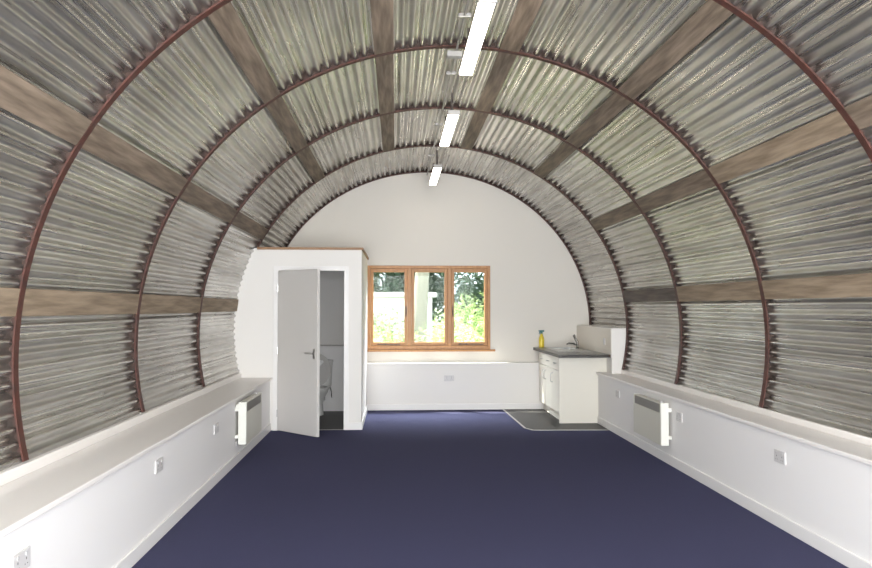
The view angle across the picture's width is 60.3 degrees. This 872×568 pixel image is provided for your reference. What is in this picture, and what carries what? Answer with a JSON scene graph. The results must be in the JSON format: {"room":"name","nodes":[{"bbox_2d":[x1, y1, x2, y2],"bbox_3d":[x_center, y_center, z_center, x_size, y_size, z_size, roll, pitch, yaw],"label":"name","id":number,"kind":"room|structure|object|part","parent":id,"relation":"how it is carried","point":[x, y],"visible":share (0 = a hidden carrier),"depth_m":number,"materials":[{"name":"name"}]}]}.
{"room":"nissen hut interior","nodes":[
{"label":"nissen hut interior","id":0,"kind":"room"},
{"bbox_2d":[0,381,269,567],"bbox_3d":[-2.001,1.396,5.445,0.261,0.632,11.870,0,-2,-3],"label":"wall","id":1,"kind":"structure","parent":0,"point":[98,526],"depth_m":4.40,"materials":[{"name":"white paint"}]},
{"bbox_2d":[11,546,30,567],"bbox_3d":[-1.740,1.164,3.147,0.014,0.086,0.148,0,-2,-3],"label":"wall socket","id":2,"kind":"object","parent":1,"relation":"attached to","point":[21,559],"visible":1,"depth_m":3.15,"materials":[{"name":"grey plastic"}]},
{"bbox_2d":[0,373,272,538],"bbox_3d":[-2.005,1.003,4.470,0.434,0.092,9.900,0,-2,-3],"label":"ledge","id":3,"kind":"object","parent":1,"relation":"on","point":[30,488],"depth_m":4.45,"materials":[{"name":"white paint"}]},
{"bbox_2d":[155,457,162,473],"bbox_3d":[-1.838,1.205,4.984,0.014,0.086,0.148,0,-2,-3],"label":"wall socket","id":4,"kind":"object","parent":1,"relation":"attached to","point":[158,463],"visible":1,"depth_m":4.96,"materials":[{"name":"grey plastic"}]},
{"bbox_2d":[112,423,270,567],"bbox_3d":[-1.810,1.633,4.461,0.016,0.095,9.900,0,-2,-3],"label":"baseboard","id":5,"kind":"structure","parent":1,"relation":"attached to","point":[128,561],"depth_m":5.52,"materials":[{"name":"white"}]},
{"bbox_2d":[214,422,218,434],"bbox_3d":[-1.923,1.265,6.570,0.014,0.086,0.148,0,-2,-3],"label":"wall socket","id":6,"kind":"object","parent":1,"relation":"attached to","point":[216,426],"visible":1,"depth_m":6.56,"materials":[{"name":"grey plastic"}]},
{"bbox_2d":[235,392,261,446],"bbox_3d":[-1.941,1.389,7.785,0.108,0.447,0.875,0,-2,-3],"label":"heater","id":7,"kind":"object","parent":1,"relation":"attached to","point":[249,410],"visible":1,"depth_m":7.53,"materials":[{"name":"white metal"}]},
{"bbox_2d":[247,395,260,410],"bbox_3d":[-1.893,1.232,7.800,0.008,0.084,0.788,0,-2,-3],"label":"grille","id":8,"kind":"object","parent":7,"relation":"attached to","point":[253,402],"depth_m":7.80,"materials":[{"name":"grey metal"}]},
{"bbox_3d":[-1.892,1.383,7.796,0.010,0.407,0.820,0,-2,-3],"label":"panel","id":9,"kind":"part","parent":7,"relation":"part of","materials":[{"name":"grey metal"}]},
{"bbox_2d":[234,249,361,429],"bbox_3d":[-1.745,0.697,9.498,1.600,2.283,0.090,0,-2,-3],"label":"wall","id":10,"kind":"structure","parent":0,"point":[253,324],"depth_m":9.46,"materials":[{"name":"white paint"}]},
{"bbox_2d":[272,266,348,436],"bbox_3d":[-1.563,0.798,9.207,0.943,2.063,0.684,0,-2,-3],"label":"door","id":11,"kind":"structure","parent":10,"relation":"in","point":[296,289],"depth_m":9.18,"materials":[{"name":"white wood"}]},
{"bbox_2d":[362,251,367,417],"bbox_3d":[-1.044,0.736,10.521,0.090,2.270,1.880,0,-2,-3],"label":"wall","id":12,"kind":"structure","parent":0,"point":[364,259],"depth_m":10.42,"materials":[{"name":"white paint"}]},
{"bbox_2d":[257,247,368,259],"bbox_3d":[-1.641,-0.418,10.471,1.336,0.031,1.990,0,-2,-3],"label":"trim","id":13,"kind":"structure","parent":12,"relation":"attached to","point":[258,248],"depth_m":9.48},
{"bbox_2d":[348,404,367,429],"bbox_3d":[-1.068,1.818,10.330,0.186,0.095,1.780,0,-2,-3],"label":"baseboard","id":14,"kind":"structure","parent":12,"relation":"attached to","point":[351,425],"depth_m":9.44,"materials":[{"name":"white wood"}]},
{"bbox_2d":[0,0,871,470],"bbox_3d":[0.198,-0.410,5.629,5.080,3.072,11.890,0,-2,-3],"label":"ceiling","id":15,"kind":"structure","parent":0,"point":[808,213],"depth_m":5.44,"materials":[{"name":"grey metal"}]},
{"bbox_2d":[0,287,19,316],"bbox_3d":[-2.084,0.028,1.755,0.028,0.148,4.388,0,-2,-3],"label":"batten","id":16,"kind":"object","parent":15,"relation":"attached to","point":[9,297],"visible":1,"depth_m":3.85,"materials":[{"name":"brown wood"}]},
{"bbox_2d":[0,65,91,144],"bbox_3d":[-1.756,-0.871,1.801,0.087,0.134,4.388,0,-2,-3],"label":"batten","id":17,"kind":"object","parent":15,"relation":"attached to","point":[19,97],"visible":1,"depth_m":3.49,"materials":[{"name":"brown wood"}]},
{"bbox_2d":[22,288,139,316],"bbox_3d":[-2.252,0.127,4.893,0.028,0.151,1.791,0,-2,-3],"label":"batten","id":18,"kind":"object","parent":15,"relation":"attached to","point":[37,302],"visible":1,"depth_m":4.66,"materials":[{"name":"brown wood"}]},
{"bbox_2d":[81,124,187,196],"bbox_3d":[-1.924,-0.772,4.939,0.087,0.134,1.791,0,-2,-3],"label":"batten","id":19,"kind":"object","parent":15,"relation":"attached to","point":[101,143],"visible":1,"depth_m":4.70,"materials":[{"name":"brown wood"}]},
{"bbox_2d":[140,294,201,313],"bbox_3d":[-2.350,0.185,6.736,0.029,0.158,1.791,0,-2,-3],"label":"batten","id":20,"kind":"object","parent":15,"relation":"attached to","point":[150,304],"visible":1,"depth_m":6.55,"materials":[{"name":"brown wood"}]},
{"bbox_2d":[180,182,237,222],"bbox_3d":[-2.023,-0.714,6.781,0.085,0.131,1.791,0,-2,-3],"label":"batten","id":21,"kind":"object","parent":15,"relation":"attached to","point":[193,194],"visible":1,"depth_m":6.61,"materials":[{"name":"brown wood"}]},
{"bbox_2d":[201,298,238,311],"bbox_3d":[-2.449,0.243,8.578,0.028,0.149,1.791,0,-2,-3],"label":"batten","id":22,"kind":"object","parent":15,"relation":"attached to","point":[209,304],"visible":1,"depth_m":8.43,"materials":[{"name":"brown wood"}]},
{"bbox_2d":[208,2,279,103],"bbox_3d":[-1.238,-1.483,4.998,0.124,0.088,1.791,0,-2,-3],"label":"batten","id":23,"kind":"object","parent":15,"relation":"attached to","point":[226,21],"visible":1,"depth_m":4.76,"materials":[{"name":"brown wood"}]},
{"bbox_2d":[232,212,267,239],"bbox_3d":[-2.121,-0.656,8.624,0.087,0.133,1.791,0,-2,-3],"label":"batten","id":24,"kind":"object","parent":15,"relation":"attached to","point":[241,221],"visible":1,"depth_m":8.49,"materials":[{"name":"brown wood"}]},
{"bbox_2d":[266,96,307,151],"bbox_3d":[-1.336,-1.425,6.840,0.124,0.088,1.791,0,-2,-3],"label":"batten","id":25,"kind":"object","parent":15,"relation":"attached to","point":[278,109],"visible":1,"depth_m":6.67,"materials":[{"name":"brown wood"}]},
{"bbox_2d":[297,146,324,181],"bbox_3d":[-1.435,-1.367,8.683,0.126,0.089,1.791,0,-2,-3],"label":"batten","id":26,"kind":"object","parent":15,"relation":"attached to","point":[306,156],"visible":1,"depth_m":8.55,"materials":[{"name":"brown wood"}]},
{"bbox_2d":[370,0,393,54],"bbox_3d":[-0.363,-1.863,5.057,0.154,0.042,1.791,0,-2,-3],"label":"batten","id":27,"kind":"object","parent":15,"relation":"attached to","point":[382,11],"visible":1,"depth_m":5.36,"materials":[{"name":"brown wood"}]},
{"bbox_2d":[375,54,393,114],"bbox_3d":[-0.462,-1.805,6.899,0.150,0.041,1.791,0,-2,-3],"label":"batten","id":28,"kind":"object","parent":15,"relation":"attached to","point":[384,64],"visible":1,"depth_m":6.72,"materials":[{"name":"brown wood"}]},
{"bbox_2d":[380,114,393,151],"bbox_3d":[-0.560,-1.748,8.742,0.149,0.041,1.791,0,-2,-3],"label":"batten","id":29,"kind":"object","parent":15,"relation":"attached to","point":[387,121],"visible":1,"depth_m":8.60,"materials":[{"name":"brown wood"}]},
{"bbox_2d":[429,150,441,185],"bbox_3d":[-0.011,-1.615,10.380,0.112,0.280,1.420,0,-2,-3],"label":"lamp","id":30,"kind":"object","parent":15,"relation":"hanging from","point":[437,167],"visible":1,"depth_m":10.07,"materials":[{"name":"white plastic"}]},
{"bbox_2d":[429,168,440,184],"bbox_3d":[-0.011,-1.497,10.376,0.100,0.044,1.380,0,-2,-3],"label":"diffuser","id":31,"kind":"object","parent":30,"relation":"attached to","point":[436,171],"depth_m":10.31,"materials":[{"name":"white plastic"}]},
{"bbox_2d":[285,170,591,324],"bbox_3d":[-0.117,-0.299,11.517,5.112,2.957,0.054,0,-2,-3],"label":"rib","id":32,"kind":"object","parent":15,"relation":"attached to","point":[412,171],"visible":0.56,"depth_m":11.59,"materials":[{"name":"red paint"}]},
{"bbox_2d":[196,105,683,386],"bbox_3d":[0.081,-0.415,7.809,5.112,2.957,0.054,0,-2,-3],"label":"rib","id":33,"kind":"object","parent":15,"relation":"attached to","point":[681,330],"visible":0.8,"depth_m":7.85,"materials":[{"name":"red paint"}]},
{"bbox_2d":[9,0,871,461],"bbox_3d":[0.278,-0.531,4.124,5.112,2.957,0.054,0,-2,-3],"label":"rib","id":34,"kind":"object","parent":15,"relation":"attached to","point":[769,34],"visible":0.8,"depth_m":4.02,"materials":[{"name":"red paint"}]},
{"bbox_2d":[256,143,629,369],"bbox_3d":[-0.017,-0.358,9.652,5.112,2.957,0.054,0,-2,-3],"label":"rib","id":35,"kind":"object","parent":15,"relation":"attached to","point":[426,144],"visible":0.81,"depth_m":9.73,"materials":[{"name":"red paint"}]},
{"bbox_2d":[427,0,470,174],"bbox_3d":[0.164,-1.848,5.662,0.120,0.069,11.830,0,-2,-3],"label":"cable conduit","id":36,"kind":"object","parent":15,"relation":"attached to","point":[456,54],"visible":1,"depth_m":5.97,"materials":[{"name":"grey"}]},
{"bbox_2d":[439,92,459,146],"bbox_3d":[0.131,-1.699,7.715,0.112,0.280,1.420,0,-2,-3],"label":"lamp","id":37,"kind":"object","parent":15,"relation":"hanging from","point":[451,119],"visible":1,"depth_m":7.46,"materials":[{"name":"white plastic"}]},
{"bbox_2d":[440,115,458,145],"bbox_3d":[0.131,-1.581,7.711,0.100,0.044,1.380,0,-2,-3],"label":"diffuser","id":38,"kind":"object","parent":37,"relation":"attached to","point":[451,120],"depth_m":7.63,"materials":[{"name":"white plastic"}]},
{"bbox_2d":[131,43,770,412],"bbox_3d":[0.180,-0.473,5.967,5.112,2.957,0.054,0,-2,-3],"label":"rib","id":39,"kind":"object","parent":15,"relation":"attached to","point":[360,58],"visible":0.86,"depth_m":6.01,"materials":[{"name":"red paint"}]},
{"bbox_2d":[460,112,488,148],"bbox_3d":[0.436,-1.782,8.796,0.150,0.030,1.791,0,-2,-3],"label":"batten","id":40,"kind":"object","parent":15,"relation":"attached to","point":[478,119],"visible":1,"depth_m":8.66,"materials":[{"name":"brown wood"}]},
{"bbox_2d":[459,0,496,75],"bbox_3d":[0.269,-1.780,5.140,0.112,0.280,1.420,0,-2,-3],"label":"lamp","id":41,"kind":"object","parent":15,"relation":"hanging from","point":[476,33],"visible":1,"depth_m":4.98,"materials":[{"name":"grey plastic"}]},
{"bbox_2d":[475,52,516,111],"bbox_3d":[0.535,-1.840,6.954,0.153,0.031,1.791,0,-2,-3],"label":"batten","id":42,"kind":"object","parent":15,"relation":"attached to","point":[503,63],"visible":1,"depth_m":6.79,"materials":[{"name":"brown wood"}]},
{"bbox_2d":[500,0,543,51],"bbox_3d":[0.633,-1.898,5.111,0.154,0.031,1.791,0,-2,-3],"label":"batten","id":43,"kind":"object","parent":15,"relation":"attached to","point":[525,12],"visible":1,"depth_m":5.44,"materials":[{"name":"brown wood"}]},
{"bbox_2d":[534,142,575,177],"bbox_3d":[1.380,-1.439,8.836,0.131,0.082,1.791,0,-2,-3],"label":"batten","id":44,"kind":"object","parent":15,"relation":"attached to","point":[565,150],"visible":1,"depth_m":8.70,"materials":[{"name":"brown wood"}]},
{"bbox_2d":[566,92,630,147],"bbox_3d":[1.478,-1.497,6.993,0.136,0.086,1.791,0,-2,-3],"label":"batten","id":45,"kind":"object","parent":15,"relation":"attached to","point":[615,103],"visible":1,"depth_m":6.82,"materials":[{"name":"brown wood"}]},
{"bbox_2d":[590,202,640,230],"bbox_3d":[2.094,-0.785,8.853,0.097,0.130,1.791,0,-2,-3],"label":"batten","id":46,"kind":"object","parent":15,"relation":"attached to","point":[630,210],"visible":1,"depth_m":8.72,"materials":[{"name":"brown wood"}]},
{"bbox_2d":[623,287,675,301],"bbox_3d":[2.494,0.137,8.846,0.035,0.147,1.791,0,-2,-3],"label":"batten","id":47,"kind":"object","parent":15,"relation":"attached to","point":[660,294],"visible":1,"depth_m":8.71,"materials":[{"name":"brown wood"}]},
{"bbox_2d":[617,0,732,99],"bbox_3d":[1.577,-1.555,5.151,0.137,0.086,1.791,0,-2,-3],"label":"batten","id":48,"kind":"object","parent":15,"relation":"attached to","point":[711,14],"visible":1,"depth_m":4.92,"materials":[{"name":"brown wood"}]},
{"bbox_2d":[635,170,715,212],"bbox_3d":[2.192,-0.843,7.011,0.098,0.131,1.791,0,-2,-3],"label":"batten","id":49,"kind":"object","parent":15,"relation":"attached to","point":[697,182],"visible":1,"depth_m":6.84,"materials":[{"name":"brown wood"}]},
{"bbox_2d":[676,281,760,301],"bbox_3d":[2.593,0.079,7.003,0.037,0.159,1.791,0,-2,-3],"label":"batten","id":50,"kind":"object","parent":15,"relation":"attached to","point":[746,290],"visible":1,"depth_m":6.83,"materials":[{"name":"brown wood"}]},
{"bbox_2d":[708,111,852,183],"bbox_3d":[2.291,-0.901,5.168,0.095,0.127,1.791,0,-2,-3],"label":"batten","id":51,"kind":"object","parent":15,"relation":"attached to","point":[832,126],"visible":1,"depth_m":4.94,"materials":[{"name":"brown wood"}]},
{"bbox_2d":[761,273,871,298],"bbox_3d":[2.691,0.021,5.161,0.035,0.149,1.791,0,-2,-3],"label":"batten","id":52,"kind":"object","parent":15,"relation":"attached to","point":[850,285],"visible":1,"depth_m":5.22,"materials":[{"name":"brown wood"}]},
{"bbox_2d":[844,95,871,129],"bbox_3d":[2.458,-0.999,2.030,0.095,0.128,4.388,0,-2,-3],"label":"batten","id":53,"kind":"object","parent":15,"relation":"attached to","point":[860,111],"visible":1,"depth_m":4.12,"materials":[{"name":"brown wood"}]},
{"bbox_2d":[288,173,588,361],"bbox_3d":[-0.121,0.087,11.588,5.024,3.634,0.150,0,-2,-3],"label":"wall","id":54,"kind":"structure","parent":0,"point":[536,284],"depth_m":11.58,"materials":[{"name":"white paint"}]},
{"bbox_2d":[320,345,343,410],"bbox_3d":[-1.843,1.410,11.257,1.425,0.968,0.285,0,-2,-3],"label":"wall panel","id":55,"kind":"object","parent":54,"relation":"attached to","point":[335,353],"depth_m":11.15,"materials":[{"name":"white paint"}]},
{"bbox_2d":[367,265,494,351],"bbox_3d":[-0.070,0.378,11.562,1.963,1.320,0.170,0,-2,-3],"label":"window","id":56,"kind":"structure","parent":54,"relation":"in","point":[408,345],"depth_m":11.51,"materials":[{"name":"brown wood"}]},
{"bbox_3d":[-0.722,0.354,11.518,0.562,1.181,0.048,0,-2,-3],"label":"sash","id":57,"kind":"part","parent":56,"relation":"part of","materials":[{"name":"brown wood"}]},
{"bbox_3d":[-0.102,0.355,11.552,0.552,1.181,0.048,0,-2,-3],"label":"sash","id":58,"kind":"part","parent":56,"relation":"part of","materials":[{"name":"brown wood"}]},
{"bbox_3d":[-0.071,1.022,11.551,1.963,0.033,0.150,0,-2,-3],"label":"sill","id":59,"kind":"part","parent":56,"relation":"part of","materials":[{"name":"brown wood"}]},
{"bbox_3d":[0.512,0.356,11.584,0.554,1.181,0.048,0,-2,-3],"label":"sash","id":60,"kind":"part","parent":56,"relation":"part of","materials":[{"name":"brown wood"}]},
{"bbox_2d":[444,375,453,380],"bbox_3d":[0.198,1.421,11.310,0.148,0.086,0.014,0,-2,-3],"label":"wall socket","id":61,"kind":"object","parent":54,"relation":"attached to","point":[446,377],"visible":1,"depth_m":11.31,"materials":[{"name":"grey plastic"}]},
{"bbox_2d":[367,362,542,408],"bbox_3d":[0.621,1.547,11.426,3.335,0.705,0.202,0,-2,-3],"label":"wall","id":62,"kind":"structure","parent":54,"relation":"attached to","point":[387,382],"depth_m":11.32,"materials":[{"name":"white paint"}]},
{"bbox_2d":[368,403,540,409],"bbox_3d":[0.277,1.851,11.301,2.635,0.090,0.015,0,-2,-3],"label":"baseboard","id":63,"kind":"structure","parent":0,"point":[499,406],"depth_m":11.29,"materials":[{"name":"white wood"}]},
{"bbox_2d":[132,410,847,567],"bbox_3d":[0.254,1.772,5.503,5.700,0.124,12.170,0,-2,-3],"label":"floor","id":64,"kind":"structure","parent":0,"point":[408,488],"depth_m":5.75,"materials":[{"name":"blue carpet"}]},
{"bbox_2d":[319,354,332,415],"bbox_3d":[-1.716,1.445,10.797,0.430,0.862,0.645,0,-2,-3],"label":"toilet","id":65,"kind":"object","parent":64,"relation":"on","point":[326,364],"visible":0.43,"depth_m":10.91,"materials":[{"name":"white ceramic"}]},
{"bbox_3d":[-1.723,1.247,10.934,0.364,0.449,0.062,0,-2,-3],"label":"seat lid","id":66,"kind":"part","parent":65,"relation":"part of","materials":[{"name":"grey plastic"}]},
{"bbox_3d":[-1.714,1.675,10.759,0.366,0.400,0.584,0,-2,-3],"label":"bowl","id":67,"kind":"part","parent":65,"relation":"part of","materials":[{"name":"white ceramic"}]},
{"bbox_3d":[-1.721,1.246,10.906,0.372,0.459,0.067,0,-2,-3],"label":"seat","id":68,"kind":"part","parent":65,"relation":"part of","materials":[{"name":"grey plastic"}]},
{"bbox_2d":[504,409,607,430],"bbox_3d":[1.702,1.866,10.407,1.285,0.004,2.050,0,-2,-3],"label":"floor","id":69,"kind":"structure","parent":64,"relation":"on","point":[535,419],"depth_m":10.03,"materials":[{"name":"grey tile"}]},
{"bbox_2d":[502,409,532,429],"bbox_3d":[1.236,1.855,10.184,0.864,0.004,2.334,1,-2,-31],"label":"threshold strip","id":70,"kind":"object","parent":69,"relation":"on","point":[518,422],"visible":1,"depth_m":10.18,"materials":[{"name":"grey metal"}]},
{"bbox_2d":[539,352,545,403],"bbox_3d":[1.854,1.390,11.159,0.632,0.762,0.461,0,-2,-3],"label":"base cabinet","id":71,"kind":"object","parent":69,"relation":"on","point":[542,365],"visible":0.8,"depth_m":11.12,"materials":[{"name":"beige laminate"}]},
{"bbox_3d":[1.585,1.102,11.154,0.018,0.178,0.458,0,-2,-3],"label":"drawer","id":72,"kind":"part","parent":71,"relation":"part of","materials":[{"name":"beige laminate"}]},
{"bbox_2d":[543,354,551,407],"bbox_3d":[1.878,1.375,10.697,0.632,0.762,0.461,0,-2,-3],"label":"base cabinet","id":73,"kind":"object","parent":69,"relation":"on","point":[548,358],"visible":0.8,"depth_m":10.68,"materials":[{"name":"beige laminate"}]},
{"bbox_3d":[1.610,1.087,10.692,0.018,0.178,0.458,0,-2,-3],"label":"drawer","id":74,"kind":"part","parent":73,"relation":"part of","materials":[{"name":"beige laminate"}]},
{"bbox_3d":[1.610,1.462,10.680,0.018,0.563,0.458,0,-2,-3],"label":"door","id":75,"kind":"part","parent":73,"relation":"part of","materials":[{"name":"beige laminate"}]},
{"bbox_2d":[533,347,610,357],"bbox_3d":[1.891,0.970,10.691,0.682,0.040,1.839,0,-2,-3],"label":"countertop","id":76,"kind":"structure","parent":73,"relation":"on","point":[593,354],"depth_m":10.03,"materials":[{"name":"grey laminate"}]},
{"bbox_2d":[539,330,543,347],"bbox_3d":[1.619,0.842,11.522,0.085,0.268,0.064,0,-2,-3],"label":"spray bottle","id":77,"kind":"object","parent":76,"relation":"on","point":[541,338],"visible":1,"depth_m":11.50,"materials":[{"name":"yellow plastic"}]},
{"bbox_2d":[544,347,590,351],"bbox_3d":[1.910,1.030,10.981,0.450,0.159,1.060,0,-2,-3],"label":"sink","id":78,"kind":"object","parent":76,"relation":"in","point":[560,349],"visible":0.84,"depth_m":10.88,"materials":[{"name":"metal"}]},
{"bbox_2d":[566,334,578,348],"bbox_3d":[2.026,0.852,11.123,0.196,0.211,0.052,0,-2,-3],"label":"mixer tap","id":79,"kind":"object","parent":76,"relation":"on","point":[574,336],"visible":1,"depth_m":11.11,"materials":[{"name":"silver metal"}]},
{"bbox_2d":[543,403,558,418],"bbox_3d":[1.673,1.815,10.672,0.017,0.114,1.389,0,-2,-3],"label":"plinth","id":80,"kind":"object","parent":69,"relation":"on","point":[551,411],"visible":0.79,"depth_m":10.78,"materials":[{"name":"beige laminate"}]},
{"bbox_2d":[550,356,558,412],"bbox_3d":[1.903,1.361,10.235,0.632,0.762,0.461,0,-2,-3],"label":"base cabinet","id":81,"kind":"object","parent":69,"relation":"on","point":[555,360],"visible":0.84,"depth_m":10.21,"materials":[{"name":"beige laminate"}]},
{"bbox_3d":[1.635,1.073,10.230,0.018,0.178,0.458,0,-2,-3],"label":"drawer","id":82,"kind":"part","parent":81,"relation":"part of","materials":[{"name":"beige laminate"}]},
{"bbox_3d":[1.635,1.448,10.218,0.018,0.563,0.458,0,-2,-3],"label":"door","id":83,"kind":"part","parent":81,"relation":"part of","materials":[{"name":"beige laminate"}]},
{"bbox_2d":[559,358,606,422],"bbox_3d":[1.957,1.410,9.991,0.639,0.880,0.020,0,-2,-3],"label":"end panel","id":84,"kind":"object","parent":69,"relation":"on","point":[578,378],"visible":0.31,"depth_m":9.98,"materials":[{"name":"beige laminate"}]},
{"bbox_2d":[577,325,625,372],"bbox_3d":[2.380,1.242,10.701,0.280,1.270,1.855,0,-2,-3],"label":"wall","id":85,"kind":"structure","parent":0,"point":[618,335],"depth_m":9.79,"materials":[{"name":"white paint"}]},
{"bbox_2d":[577,326,611,354],"bbox_3d":[2.237,0.782,10.708,0.008,0.335,1.850,0,-2,-3],"label":"backsplash","id":86,"kind":"structure","parent":85,"relation":"attached to","point":[590,338],"depth_m":10.59,"materials":[{"name":"beige"}]},
{"bbox_2d":[598,375,871,562],"bbox_3d":[2.517,1.368,4.873,0.168,0.652,10.245,0,-2,-3],"label":"wall","id":87,"kind":"structure","parent":0,"point":[828,494],"depth_m":5.37,"materials":[{"name":"white paint"}]},
{"bbox_2d":[615,390,619,397],"bbox_3d":[2.200,1.334,9.093,0.014,0.086,0.148,0,-2,-3],"label":"wall socket","id":88,"kind":"object","parent":87,"relation":"attached to","point":[617,393],"visible":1,"depth_m":9.08,"materials":[{"name":"grey plastic"}]},
{"bbox_2d":[633,393,671,445],"bbox_3d":[2.225,1.391,7.753,0.108,0.447,0.875,0,-2,-3],"label":"heater","id":89,"kind":"object","parent":87,"relation":"attached to","point":[650,415],"visible":1,"depth_m":7.59,"materials":[{"name":"white metal"}]},
{"bbox_2d":[634,395,659,412],"bbox_3d":[2.177,1.234,7.747,0.008,0.084,0.788,0,-2,-3],"label":"grille","id":90,"kind":"object","parent":89,"relation":"attached to","point":[650,405],"depth_m":7.74,"materials":[{"name":"grey metal"}]},
{"bbox_3d":[2.176,1.384,7.743,0.010,0.407,0.820,0,-2,-3],"label":"panel","id":91,"kind":"part","parent":89,"relation":"part of","materials":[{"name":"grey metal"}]},
{"bbox_2d":[676,411,682,422],"bbox_3d":[2.306,1.261,7.117,0.014,0.086,0.148,0,-2,-3],"label":"wall socket","id":92,"kind":"object","parent":87,"relation":"attached to","point":[679,416],"visible":1,"depth_m":7.09,"materials":[{"name":"grey plastic"}]},
{"bbox_2d":[596,370,871,465],"bbox_3d":[2.561,1.002,4.887,0.316,0.080,10.245,0,-2,-3],"label":"ledge","id":93,"kind":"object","parent":87,"relation":"attached to","point":[854,446],"depth_m":5.70,"materials":[{"name":"white paint"}]},
{"bbox_2d":[597,416,871,567],"bbox_3d":[2.425,1.646,4.860,0.016,0.095,10.245,0,-2,-3],"label":"baseboard","id":94,"kind":"structure","parent":87,"relation":"attached to","point":[845,557],"depth_m":5.58,"materials":[{"name":"white"}]},
{"bbox_2d":[774,449,785,464],"bbox_3d":[2.406,1.210,5.250,0.014,0.086,0.148,0,-2,-3],"label":"wall socket","id":95,"kind":"object","parent":87,"relation":"attached to","point":[779,456],"visible":1,"depth_m":5.24,"materials":[{"name":"grey plastic"}]},
{"label":"outside","id":96,"kind":"structure","parent":0,"visible":0},
{"bbox_2d":[432,327,478,341],"bbox_3d":[-2.179,3.219,40.686,80.000,0.200,58.349,0,-2,-3],"label":"ground","id":97,"kind":"structure","parent":96,"point":[432,327],"depth_m":51.25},
{"bbox_2d":[374,272,414,291],"bbox_3d":[-2.941,-0.785,30.335,5.334,7.253,4.828,0,-2,-3],"label":"tree","id":98,"kind":"object","parent":97,"relation":"on","point":[377,276],"visible":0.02,"depth_m":30.00,"materials":[{"name":"green plant"}]},
{"bbox_2d":[373,312,418,341],"bbox_3d":[-1.257,1.478,15.081,1.976,1.811,1.621,0,-2,-3],"label":"shrub","id":99,"kind":"object","parent":97,"relation":"on","point":[388,335],"visible":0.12,"depth_m":15.02,"materials":[{"name":"green plant"}]},
{"bbox_2d":[373,306,420,341],"bbox_3d":[-1.605,1.498,17.886,2.547,1.936,1.795,0,-2,-3],"label":"shrub","id":100,"kind":"object","parent":97,"relation":"on","point":[381,314],"visible":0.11,"depth_m":17.74,"materials":[{"name":"green plant"}]},
{"bbox_2d":[374,292,436,341],"bbox_3d":[-2.854,1.439,23.848,5.650,2.300,2.700,0,-2,-3],"label":"outbuilding","id":101,"kind":"structure","parent":97,"relation":"on","point":[395,300],"depth_m":22.74,"materials":[{"name":"white"}]},
{"bbox_2d":[414,272,428,341],"bbox_3d":[-0.475,-2.499,20.004,5.242,10.057,5.336,0,-2,-3],"label":"tree","id":102,"kind":"object","parent":97,"relation":"on","point":[421,286],"visible":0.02,"depth_m":19.83,"materials":[{"name":"green plant"}]},
{"bbox_2d":[374,272,481,328],"bbox_3d":[-0.589,-1.198,29.723,4.898,8.042,5.703,1,-2,-36],"label":"tree","id":103,"kind":"object","parent":97,"relation":"on","point":[396,282],"visible":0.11,"depth_m":28.77,"materials":[{"name":"green plant"}]},
{"bbox_2d":[417,308,478,341],"bbox_3d":[0.138,1.400,14.574,1.381,1.892,1.262,0,-2,-3],"label":"shrub","id":104,"kind":"object","parent":97,"relation":"on","point":[440,326],"visible":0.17,"depth_m":14.51,"materials":[{"name":"green plant"}]},
{"bbox_2d":[438,291,483,340],"bbox_3d":[0.829,1.302,18.225,1.561,2.270,1.499,0,-2,-3],"label":"shrub","id":105,"kind":"object","parent":97,"relation":"on","point":[470,306],"visible":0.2,"depth_m":18.15,"materials":[{"name":"green plant"}]},
{"bbox_2d":[441,272,483,340],"bbox_3d":[1.677,-0.779,25.572,6.019,6.943,4.464,0,-2,4],"label":"tree","id":106,"kind":"object","parent":97,"relation":"on","point":[479,286],"visible":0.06,"depth_m":25.00,"materials":[{"name":"green plant"}]},
{"bbox_2d":[455,309,483,341],"bbox_3d":[1.028,1.416,15.651,1.625,1.908,1.534,0,-2,-3],"label":"shrub","id":107,"kind":"object","parent":97,"relation":"on","point":[480,335],"visible":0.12,"depth_m":15.51,"materials":[{"name":"green plant"}]}
]}

